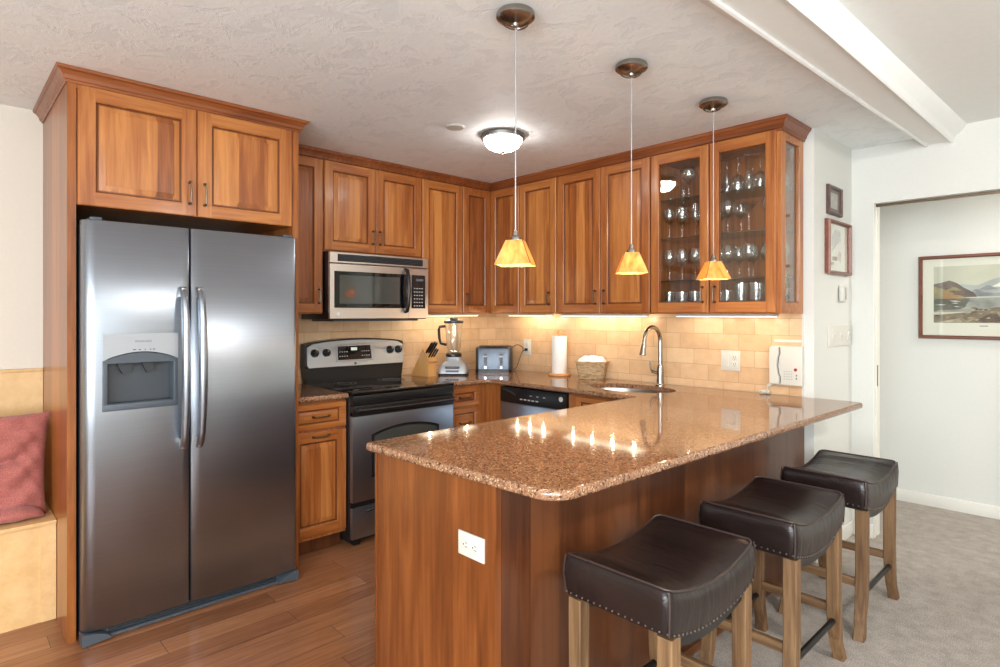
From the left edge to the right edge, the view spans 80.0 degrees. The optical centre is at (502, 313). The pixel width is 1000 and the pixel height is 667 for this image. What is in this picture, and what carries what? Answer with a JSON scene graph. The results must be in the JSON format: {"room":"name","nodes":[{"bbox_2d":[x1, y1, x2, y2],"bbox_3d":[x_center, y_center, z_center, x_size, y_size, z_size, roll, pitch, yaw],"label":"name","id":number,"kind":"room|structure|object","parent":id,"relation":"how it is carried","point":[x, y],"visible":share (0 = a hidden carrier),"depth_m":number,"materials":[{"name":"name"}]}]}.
{"room":"kitchen","nodes":[
{"label":"kitchen","id":0,"kind":"room"},
{"bbox_2d":[0,104,405,383],"bbox_3d":[-2.199,0.108,3.252,7.270,2.660,0.120,0,0,-44],"label":"wall","id":1,"kind":"structure","parent":0,"point":[21,130],"depth_m":2.97,"materials":[{"name":"beige paint"}]},
{"bbox_2d":[0,368,42,416],"bbox_3d":[-2.976,0.596,2.409,1.780,0.644,0.025,0,0,-44],"label":"panel","id":2,"kind":"object","parent":1,"relation":"attached to","point":[21,390],"visible":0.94,"depth_m":2.96,"materials":[{"name":"brown wood"}]},
{"bbox_2d":[299,155,322,313],"bbox_3d":[-1.349,-0.491,3.715,0.348,0.982,0.358,0,0,-44],"label":"upper cabinet","id":3,"kind":"object","parent":1,"relation":"attached to","point":[310,169],"visible":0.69,"depth_m":3.68,"materials":[{"name":"brown wood"}]},
{"bbox_2d":[323,160,420,257],"bbox_3d":[-0.948,-0.689,4.098,0.750,0.585,0.358,0,0,-44],"label":"upper cabinet","id":4,"kind":"object","parent":1,"relation":"attached to","point":[366,210],"visible":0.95,"depth_m":3.96,"materials":[{"name":"brown wood"}]},
{"bbox_2d":[301,251,427,320],"bbox_3d":[-0.909,-0.170,4.058,0.748,0.437,0.468,0,0,-44],"label":"microwave","id":5,"kind":"object","parent":4,"relation":"attached to","point":[356,286],"visible":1,"depth_m":3.88,"materials":[{"name":"silver metal"}]},
{"bbox_2d":[299,314,492,382],"bbox_3d":[-0.844,0.221,4.454,2.110,0.484,0.012,0,0,-44],"label":"backsplash","id":6,"kind":"structure","parent":1,"relation":"attached to","point":[416,336],"depth_m":4.62,"materials":[{"name":"beige tile"}]},
{"bbox_2d":[420,179,461,313],"bbox_3d":[-0.537,-0.491,4.489,0.376,0.982,0.358,0,0,-44],"label":"upper cabinet","id":7,"kind":"object","parent":1,"relation":"attached to","point":[441,203],"visible":0.5,"depth_m":4.38,"materials":[{"name":"brown wood"}]},
{"bbox_2d":[428,314,478,315],"bbox_3d":[-0.420,0.010,4.632,0.550,0.017,0.090,0,0,-44],"label":"light","id":8,"kind":"object","parent":7,"relation":"attached to","point":[428,314],"visible":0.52,"depth_m":4.61,"materials":[{"name":"grey plastic"}]},
{"bbox_2d":[0,0,999,182],"bbox_3d":[-0.092,-1.124,0.964,7.160,0.195,6.300,0,0,-44],"label":"ceiling","id":9,"kind":"structure","parent":0,"point":[382,80],"depth_m":2.48,"materials":[{"name":"paint"}]},
{"bbox_2d":[446,123,464,130],"bbox_3d":[-0.261,-1.020,3.261,0.104,0.011,0.104,0,0,-44],"label":"smoke detector","id":10,"kind":"object","parent":9,"relation":"attached to","point":[453,126],"visible":1,"depth_m":3.25,"materials":[{"name":"grey plastic"}]},
{"bbox_2d":[481,128,524,154],"bbox_3d":[0.001,-0.967,3.417,0.256,0.117,0.256,0,0,-44],"label":"flush ceiling light","id":11,"kind":"object","parent":9,"relation":"attached to","point":[500,140],"visible":0.98,"depth_m":3.34,"materials":[{"name":"white glass"}]},
{"bbox_2d":[494,3,536,266],"bbox_3d":[0.044,-0.595,2.031,0.132,0.862,0.132,0,0,12],"label":"pendant light","id":12,"kind":"object","parent":9,"relation":"hanging from","point":[514,252],"visible":1,"depth_m":2.00,"materials":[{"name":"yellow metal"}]},
{"bbox_2d":[510,230,520,239],"bbox_3d":[0.044,-0.257,2.031,0.040,0.056,0.039,0,0,12],"label":"socket","id":13,"kind":"object","parent":12,"relation":"attached to","point":[515,236],"depth_m":2.02,"materials":[{"name":"silver metal"}]},
{"bbox_2d":[615,58,648,273],"bbox_3d":[0.529,-0.596,2.453,0.132,0.860,0.132,0,0,6],"label":"pendant light","id":14,"kind":"object","parent":9,"relation":"hanging from","point":[631,262],"visible":1,"depth_m":2.42,"materials":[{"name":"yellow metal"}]},
{"bbox_2d":[627,244,635,251],"bbox_3d":[0.529,-0.259,2.453,0.040,0.056,0.039,0,0,6],"label":"socket","id":15,"kind":"object","parent":14,"relation":"attached to","point":[631,248],"depth_m":2.44,"materials":[{"name":"silver metal"}]},
{"bbox_2d":[696,96,731,279],"bbox_3d":[1.015,-0.596,2.874,0.132,0.860,0.132,0,0,-4],"label":"pendant light","id":16,"kind":"object","parent":9,"relation":"hanging from","point":[714,269],"visible":1,"depth_m":2.84,"materials":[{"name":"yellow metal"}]},
{"bbox_2d":[709,254,716,260],"bbox_3d":[1.015,-0.259,2.874,0.040,0.056,0.039,0,0,-4],"label":"socket","id":17,"kind":"object","parent":16,"relation":"attached to","point":[713,258],"depth_m":2.86,"materials":[{"name":"silver metal"}]},
{"bbox_2d":[698,0,966,146],"bbox_3d":[0.509,-1.029,1.703,5.263,0.125,0.365,0,0,-42],"label":"ceiling beam","id":18,"kind":"structure","parent":9,"relation":"attached to","point":[823,37],"depth_m":2.31,"materials":[{"name":"paint"}]},
{"bbox_2d":[0,500,999,666],"bbox_3d":[0.301,1.408,1.270,8.150,0.060,6.200,0,0,-44],"label":"floor","id":19,"kind":"structure","parent":0,"point":[946,613],"depth_m":2.66,"materials":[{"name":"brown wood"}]},
{"bbox_2d":[0,501,56,633],"bbox_3d":[-2.811,1.152,2.236,1.780,0.452,0.465,0,0,-44],"label":"bench","id":20,"kind":"object","parent":19,"relation":"on","point":[27,546],"visible":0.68,"depth_m":2.63,"materials":[{"name":"brown wood"}]},
{"bbox_2d":[0,411,49,523],"bbox_3d":[-2.302,0.682,2.610,0.530,0.488,0.266,0,0,-44],"label":"throw pillow","id":21,"kind":"object","parent":20,"relation":"on","point":[22,437],"visible":1,"depth_m":2.69,"materials":[{"name":"fabric"}]},
{"bbox_2d":[33,62,309,643],"bbox_3d":[-1.700,0.176,3.091,1.090,2.404,0.801,0,0,-44],"label":"refrigerator surround","id":22,"kind":"object","parent":19,"relation":"on","point":[116,148],"visible":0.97,"depth_m":2.74,"materials":[{"name":"brown wood"}]},
{"bbox_2d":[76,216,298,648],"bbox_3d":[-1.646,0.486,3.031,0.925,1.785,0.904,0,0,-44],"label":"refrigerator","id":23,"kind":"object","parent":19,"relation":"on","point":[186,338],"visible":0.99,"depth_m":2.69,"materials":[{"name":"grey metal"}]},
{"bbox_2d":[299,398,345,555],"bbox_3d":[-1.247,0.936,3.608,0.350,0.884,0.653,0,0,-44],"label":"base cabinet","id":24,"kind":"object","parent":19,"relation":"on","point":[322,430],"visible":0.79,"depth_m":3.42,"materials":[{"name":"brown wood"}]},
{"bbox_2d":[299,384,348,402],"bbox_3d":[-1.250,0.478,3.605,0.346,0.030,0.655,0,0,-44],"label":"countertop","id":25,"kind":"structure","parent":24,"relation":"on","point":[307,393],"depth_m":3.46,"materials":[{"name":"stone"}]},
{"bbox_2d":[300,338,455,545],"bbox_3d":[-0.815,0.774,3.961,0.778,1.208,0.724,0,0,-44],"label":"range","id":26,"kind":"object","parent":19,"relation":"on","point":[382,403],"visible":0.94,"depth_m":3.78,"materials":[{"name":"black metal"}]},
{"bbox_2d":[305,376,453,395],"bbox_3d":[-0.812,0.471,3.958,0.762,0.022,0.610,0,0,-44],"label":"cooktop","id":27,"kind":"object","parent":26,"relation":"in","point":[352,385],"depth_m":3.88,"materials":[{"name":"grey glass"}]},
{"bbox_2d":[452,383,485,427],"bbox_3d":[-0.439,0.936,4.382,0.352,0.884,0.649,0,0,-44],"label":"base cabinet","id":28,"kind":"object","parent":19,"relation":"on","point":[469,406],"visible":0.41,"depth_m":4.17,"materials":[{"name":"brown wood"}]},
{"bbox_2d":[486,383,504,421],"bbox_3d":[-0.050,0.936,4.683,0.618,0.884,0.751,0,0,-44],"label":"base cabinet","id":29,"kind":"object","parent":19,"relation":"on","point":[493,402],"visible":0.02,"depth_m":4.28,"materials":[{"name":"brown wood"}]},
{"bbox_2d":[500,385,569,419],"bbox_3d":[0.415,0.939,4.181,0.638,0.878,0.604,0,0,-44],"label":"dishwasher","id":30,"kind":"object","parent":19,"relation":"on","point":[516,401],"visible":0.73,"depth_m":3.99,"materials":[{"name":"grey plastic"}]},
{"bbox_2d":[375,427,803,666],"bbox_3d":[0.611,0.936,2.744,2.358,0.884,0.642,0,0,-44],"label":"base cabinet","id":31,"kind":"object","parent":19,"relation":"on","point":[436,605],"visible":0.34,"depth_m":1.95,"materials":[{"name":"brown wood"}]},
{"bbox_2d":[458,529,484,563],"bbox_3d":[-0.094,0.692,1.775,0.009,0.072,0.117,0,0,-44],"label":"outlet","id":32,"kind":"object","parent":31,"relation":"attached to","point":[472,546],"visible":1,"depth_m":1.77,"materials":[{"name":"grey plastic"}]},
{"bbox_2d":[462,538,468,550],"bbox_3d":[-0.111,0.692,1.788,0.003,0.033,0.032,0,0,-44],"label":"socket","id":33,"kind":"object","parent":32,"relation":"attached to","point":[465,541],"depth_m":1.79,"materials":[{"name":"grey plastic"}]},
{"bbox_2d":[471,542,478,555],"bbox_3d":[-0.082,0.692,1.757,0.003,0.033,0.032,0,0,-44],"label":"socket","id":34,"kind":"object","parent":32,"relation":"attached to","point":[474,545],"depth_m":1.76,"materials":[{"name":"grey plastic"}]},
{"bbox_2d":[366,369,862,500],"bbox_3d":[0.035,0.478,3.324,2.394,0.030,2.861,0,0,-44],"label":"countertop","id":35,"kind":"structure","parent":31,"relation":"on","point":[575,452],"depth_m":2.27,"materials":[{"name":"stone"}]},
{"bbox_2d":[412,342,438,376],"bbox_3d":[-0.573,0.333,4.451,0.221,0.259,0.080,0,0,38],"label":"knife block","id":36,"kind":"object","parent":35,"relation":"on","point":[425,366],"visible":1,"depth_m":4.41,"materials":[{"name":"brown wood"}]},
{"bbox_2d":[437,318,468,375],"bbox_3d":[-0.383,0.247,4.564,0.235,0.432,0.199,0,0,2],"label":"blender","id":37,"kind":"object","parent":35,"relation":"on","point":[453,365],"visible":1,"depth_m":4.50,"materials":[{"name":"silver plastic"}]},
{"bbox_2d":[437,325,462,351],"bbox_3d":[-0.390,0.185,4.565,0.161,0.226,0.164,0,0,-44],"label":"jar","id":38,"kind":"object","parent":37,"relation":"on","point":[441,326],"depth_m":4.56,"materials":[{"name":"glass"}]},
{"bbox_2d":[475,345,512,372],"bbox_3d":[-0.066,0.360,4.788,0.292,0.206,0.256,0,0,4],"label":"toaster","id":39,"kind":"object","parent":35,"relation":"on","point":[489,358],"visible":1,"depth_m":4.68,"materials":[{"name":"metal"}]},
{"bbox_2d":[513,344,527,369],"bbox_3d":[0.116,0.355,4.859,0.173,0.209,0.048,0,0,-5],"label":"power cord","id":40,"kind":"object","parent":39,"relation":"attached to","point":[525,349],"visible":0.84,"depth_m":4.87,"materials":[{"name":"black plastic"}]},
{"bbox_2d":[548,330,570,376],"bbox_3d":[0.425,0.293,4.482,0.170,0.341,0.170,0,0,-44],"label":"paper towel holder","id":41,"kind":"object","parent":35,"relation":"on","point":[559,343],"visible":1,"depth_m":4.43,"materials":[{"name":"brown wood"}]},
{"bbox_2d":[575,360,609,379],"bbox_3d":[0.638,0.399,4.253,0.229,0.126,0.167,0,0,18],"label":"wicker basket","id":42,"kind":"object","parent":35,"relation":"on","point":[586,370],"visible":0.91,"depth_m":4.19,"materials":[{"name":"beige wicker"}]},
{"bbox_2d":[578,355,606,361],"bbox_3d":[0.638,0.329,4.253,0.200,0.066,0.138,0,0,18],"label":"folded cloths","id":43,"kind":"object","parent":42,"relation":"in","point":[592,358],"visible":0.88,"depth_m":4.21,"materials":[{"name":"white fabric"}]},
{"bbox_2d":[601,388,665,392],"bbox_3d":[0.805,0.582,3.725,0.389,0.176,0.596,0,0,-44],"label":"sink","id":44,"kind":"object","parent":35,"relation":"in","point":[613,389],"visible":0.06,"depth_m":3.92,"materials":[{"name":"silver metal"}]},
{"bbox_2d":[639,325,664,385],"bbox_3d":[0.936,0.268,3.796,0.253,0.391,0.095,0,0,-44],"label":"faucet","id":45,"kind":"object","parent":35,"relation":"on","point":[660,369],"visible":1,"depth_m":3.83,"materials":[{"name":"silver metal"}]},
{"bbox_2d":[569,388,620,407],"bbox_3d":[0.822,0.936,3.768,0.620,0.884,0.548,0,0,-44],"label":"base cabinet","id":46,"kind":"object","parent":19,"relation":"on","point":[575,400],"visible":0.1,"depth_m":3.67,"materials":[{"name":"brown wood"}]},
{"bbox_2d":[563,514,755,666],"bbox_3d":[0.486,1.042,1.817,0.578,0.673,0.364,0,0,-44],"label":"bar stool","id":47,"kind":"object","parent":19,"relation":"on","point":[676,579],"visible":1,"depth_m":1.74,"materials":[{"name":"brown leather"}]},
{"bbox_2d":[698,476,846,666],"bbox_3d":[1.048,1.042,2.312,0.578,0.673,0.364,0,0,-44],"label":"bar stool","id":48,"kind":"object","parent":19,"relation":"on","point":[797,523],"visible":0.9,"depth_m":2.23,"materials":[{"name":"black leather"}]},
{"bbox_2d":[699,477,844,558],"bbox_3d":[1.048,0.790,2.312,0.518,0.162,0.364,0,0,-44],"label":"seat cushion","id":49,"kind":"object","parent":48,"relation":"on","point":[785,519],"depth_m":2.20,"materials":[{"name":"brown leather"}]},
{"bbox_2d":[778,449,899,642],"bbox_3d":[1.597,1.042,2.819,0.578,0.673,0.364,0,0,-44],"label":"bar stool","id":50,"kind":"object","parent":19,"relation":"on","point":[868,484],"visible":0.75,"depth_m":2.70,"materials":[{"name":"black leather"}]},
{"bbox_2d":[781,450,898,510],"bbox_3d":[1.597,0.790,2.819,0.518,0.162,0.364,0,0,-44],"label":"seat cushion","id":51,"kind":"object","parent":50,"relation":"on","point":[867,483],"depth_m":2.72,"materials":[{"name":"brown leather"}]},
{"bbox_2d":[515,128,851,562],"bbox_3d":[1.096,0.108,4.507,0.770,2.660,2.615,0,0,-44],"label":"wall","id":52,"kind":"structure","parent":0,"point":[827,370],"depth_m":3.40,"materials":[{"name":"white paint"}]},
{"bbox_2d":[461,186,520,313],"bbox_3d":[-0.085,-0.491,4.728,0.606,0.982,0.637,0,0,-44],"label":"upper cabinet","id":53,"kind":"object","parent":52,"relation":"attached to","point":[488,218],"visible":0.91,"depth_m":4.61,"materials":[{"name":"brown wood"}]},
{"bbox_2d":[507,314,553,315],"bbox_3d":[0.215,0.010,4.685,0.090,0.017,0.420,0,0,-44],"label":"light","id":54,"kind":"object","parent":53,"relation":"attached to","point":[507,314],"visible":0.96,"depth_m":4.62,"materials":[{"name":"grey plastic"}]},
{"bbox_2d":[524,339,530,354],"bbox_3d":[0.200,0.270,4.864,0.009,0.125,0.078,0,0,-44],"label":"outlet","id":55,"kind":"object","parent":52,"relation":"attached to","point":[527,342],"visible":1,"depth_m":4.86,"materials":[{"name":"grey plastic"}]},
{"bbox_2d":[520,177,558,313],"bbox_3d":[0.355,-0.491,4.448,0.358,0.982,0.370,0,0,-44],"label":"upper cabinet","id":56,"kind":"object","parent":52,"relation":"attached to","point":[538,200],"visible":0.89,"depth_m":4.32,"materials":[{"name":"brown wood"}]},
{"bbox_2d":[557,157,651,313],"bbox_3d":[0.747,-0.491,4.036,0.358,0.982,0.756,0,0,-44],"label":"upper cabinet","id":57,"kind":"object","parent":52,"relation":"attached to","point":[594,205],"visible":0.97,"depth_m":3.92,"materials":[{"name":"brown wood"}]},
{"bbox_2d":[560,314,648,316],"bbox_3d":[0.698,0.010,4.178,0.090,0.017,0.700,0,0,-44],"label":"light","id":58,"kind":"object","parent":57,"relation":"attached to","point":[610,315],"visible":1,"depth_m":4.06,"materials":[{"name":"grey plastic"}]},
{"bbox_2d":[493,314,803,396],"bbox_3d":[0.799,0.232,4.251,0.012,0.462,2.550,0,0,-44],"label":"backsplash","id":59,"kind":"structure","parent":52,"relation":"attached to","point":[692,346],"depth_m":3.94,"materials":[{"name":"beige tile"}]},
{"bbox_2d":[651,129,802,313],"bbox_3d":[1.279,-0.491,3.479,0.358,0.982,0.777,0,0,-44],"label":"upper cabinet","id":60,"kind":"object","parent":52,"relation":"attached to","point":[779,225],"visible":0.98,"depth_m":3.49,"materials":[{"name":"brown wood"}]},
{"bbox_2d":[299,114,811,191],"bbox_3d":[0.057,-0.992,3.507,2.086,0.070,2.587,0,0,-44],"label":"crown molding","id":61,"kind":"structure","parent":60,"relation":"attached to","point":[786,123],"depth_m":3.79,"materials":[{"name":"brown wood"}]},
{"bbox_2d":[662,174,678,200],"bbox_3d":[1.031,-0.775,3.672,0.104,0.165,0.104,0,0,-44],"label":"martini glass","id":62,"kind":"object","parent":60,"relation":"on","point":[665,177],"visible":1,"depth_m":3.69,"materials":[{"name":"clear glass"}]},
{"bbox_2d":[675,314,778,316],"bbox_3d":[1.312,0.010,3.534,0.090,0.017,0.600,0,0,-44],"label":"light","id":63,"kind":"object","parent":60,"relation":"attached to","point":[677,315],"visible":1,"depth_m":3.48,"materials":[{"name":"grey plastic"}]},
{"bbox_2d":[661,277,793,283],"bbox_3d":[1.301,-0.197,3.502,0.276,0.006,0.738,0,0,-44],"label":"shelf","id":64,"kind":"object","parent":60,"relation":"attached to","point":[735,280],"depth_m":3.55,"materials":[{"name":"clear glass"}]},
{"bbox_2d":[661,229,795,243],"bbox_3d":[1.301,-0.454,3.502,0.276,0.006,0.738,0,0,-44],"label":"shelf","id":65,"kind":"object","parent":60,"relation":"attached to","point":[758,234],"depth_m":3.52,"materials":[{"name":"clear glass"}]},
{"bbox_2d":[721,350,739,370],"bbox_3d":[1.382,0.284,3.622,0.014,0.122,0.119,0,0,-44],"label":"outlet","id":66,"kind":"object","parent":52,"relation":"attached to","point":[730,360],"visible":1,"depth_m":3.62,"materials":[{"name":"grey plastic"}]},
{"bbox_2d":[723,355,728,365],"bbox_3d":[1.361,0.284,3.639,0.008,0.066,0.033,0,0,-44],"label":"switch","id":67,"kind":"object","parent":66,"relation":"attached to","point":[725,357],"depth_m":3.64,"materials":[{"name":"grey plastic"}]},
{"bbox_2d":[732,355,736,366],"bbox_3d":[1.400,0.284,3.601,0.003,0.074,0.033,0,0,-44],"label":"socket","id":68,"kind":"object","parent":66,"relation":"attached to","point":[734,357],"depth_m":3.60,"materials":[{"name":"grey plastic"}]},
{"bbox_2d":[769,345,803,385],"bbox_3d":[1.600,0.293,3.364,0.051,0.221,0.172,0,0,-44],"label":"phone","id":69,"kind":"object","parent":52,"relation":"attached to","point":[786,363],"visible":1,"depth_m":3.36,"materials":[{"name":"grey plastic"}]},
{"bbox_2d":[759,383,772,393],"bbox_3d":[1.518,0.424,3.434,0.071,0.069,0.073,0,0,-44],"label":"coiled phone cord","id":70,"kind":"object","parent":69,"relation":"hanging from","point":[763,391],"visible":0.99,"depth_m":3.43,"materials":[{"name":"grey plastic"}]},
{"bbox_2d":[774,339,801,342],"bbox_3d":[1.617,0.155,3.383,0.004,0.015,0.150,0,0,-44],"label":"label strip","id":71,"kind":"object","parent":52,"relation":"attached to","point":[775,340],"visible":1,"depth_m":3.37,"materials":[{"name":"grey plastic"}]},
{"bbox_2d":[814,520,853,562],"bbox_3d":[1.960,1.336,3.515,0.650,0.085,0.013,0,0,-44],"label":"baseboard","id":72,"kind":"structure","parent":52,"relation":"attached to","point":[847,530],"depth_m":3.65,"materials":[{"name":"white paint"}]},
{"bbox_2d":[826,184,842,217],"bbox_3d":[1.950,-0.662,3.500,0.235,0.170,0.020,0,0,-44],"label":"picture frame","id":73,"kind":"object","parent":52,"relation":"attached to","point":[834,195],"visible":1,"depth_m":3.49,"materials":[{"name":"brown wood"}]},
{"bbox_2d":[831,189,839,213],"bbox_3d":[1.947,-0.662,3.503,0.195,0.130,0.002,0,0,-44],"label":"print","id":74,"kind":"object","parent":73,"relation":"attached to","point":[835,193],"depth_m":3.52},
{"bbox_2d":[825,218,851,275],"bbox_3d":[1.993,-0.389,3.534,0.395,0.315,0.030,0,0,-44],"label":"picture frame","id":75,"kind":"object","parent":52,"relation":"attached to","point":[838,235],"visible":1,"depth_m":3.54,"materials":[{"name":"brown wood"}]},
{"bbox_2d":[831,223,846,271],"bbox_3d":[1.987,-0.389,3.541,0.355,0.275,0.003,0,0,-44],"label":"print","id":76,"kind":"object","parent":75,"relation":"attached to","point":[838,230],"depth_m":3.56,"materials":[{"name":"beige paper"}]},
{"bbox_2d":[828,325,851,346],"bbox_3d":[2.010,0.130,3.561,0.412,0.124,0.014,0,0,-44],"label":"light switch","id":77,"kind":"object","parent":52,"relation":"attached to","point":[838,335],"visible":1,"depth_m":3.54,"materials":[{"name":"grey plastic"}]},
{"bbox_2d":[839,285,846,301],"bbox_3d":[2.064,-0.122,3.601,0.140,0.100,0.032,0,0,-44],"label":"thermostat","id":78,"kind":"object","parent":52,"relation":"attached to","point":[842,289],"visible":1,"depth_m":3.56,"materials":[{"name":"grey plastic"}]},
{"bbox_2d":[876,207,877,534],"bbox_3d":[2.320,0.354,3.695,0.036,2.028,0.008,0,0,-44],"label":"door","id":79,"kind":"structure","parent":52,"relation":"in","point":[876,207],"depth_m":3.69,"materials":[{"name":"white paint"}]},
{"bbox_2d":[873,190,999,538],"bbox_3d":[2.643,0.350,3.356,0.124,2.056,0.945,0,0,-44],"label":"door frame","id":80,"kind":"structure","parent":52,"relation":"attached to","point":[996,191],"depth_m":3.66,"materials":[{"name":"white paint"}]},
{"bbox_2d":[852,117,999,535],"bbox_3d":[3.472,0.078,2.488,0.120,2.600,3.585,0,0,-44],"label":"wall","id":81,"kind":"structure","parent":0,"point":[908,170],"depth_m":3.62,"materials":[{"name":"white paint"}]},
{"bbox_2d":[853,521,872,538],"bbox_3d":[3.428,1.336,2.438,0.013,0.085,3.572,0,0,-44],"label":"baseboard","id":82,"kind":"structure","parent":81,"relation":"attached to","point":[871,525],"depth_m":3.66,"materials":[{"name":"white paint"}]},
{"bbox_2d":[880,193,999,506],"bbox_3d":[4.086,0.108,3.293,0.120,2.660,3.900,0,0,-44],"label":"wall","id":83,"kind":"structure","parent":0,"point":[940,398],"depth_m":4.26,"materials":[{"name":"white paint"}]},
{"bbox_2d":[896,488,999,519],"bbox_3d":[4.079,1.336,3.203,0.014,0.085,3.780,0,0,-44],"label":"baseboard","id":84,"kind":"structure","parent":83,"relation":"attached to","point":[963,506],"depth_m":4.18,"materials":[{"name":"white paint"}]},
{"bbox_2d":[918,252,999,339],"bbox_3d":[3.312,-0.118,3.999,0.024,0.588,0.874,0,0,-44],"label":"framed landscape","id":85,"kind":"object","parent":83,"relation":"attached to","point":[959,295],"visible":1,"depth_m":4.15,"materials":[{"name":"paper"}]},
{"bbox_2d":[934,264,999,322],"bbox_3d":[3.314,-0.136,4.000,0.008,0.396,0.696,0,0,-44],"label":"print","id":86,"kind":"object","parent":85,"relation":"attached to","point":[963,293],"depth_m":4.12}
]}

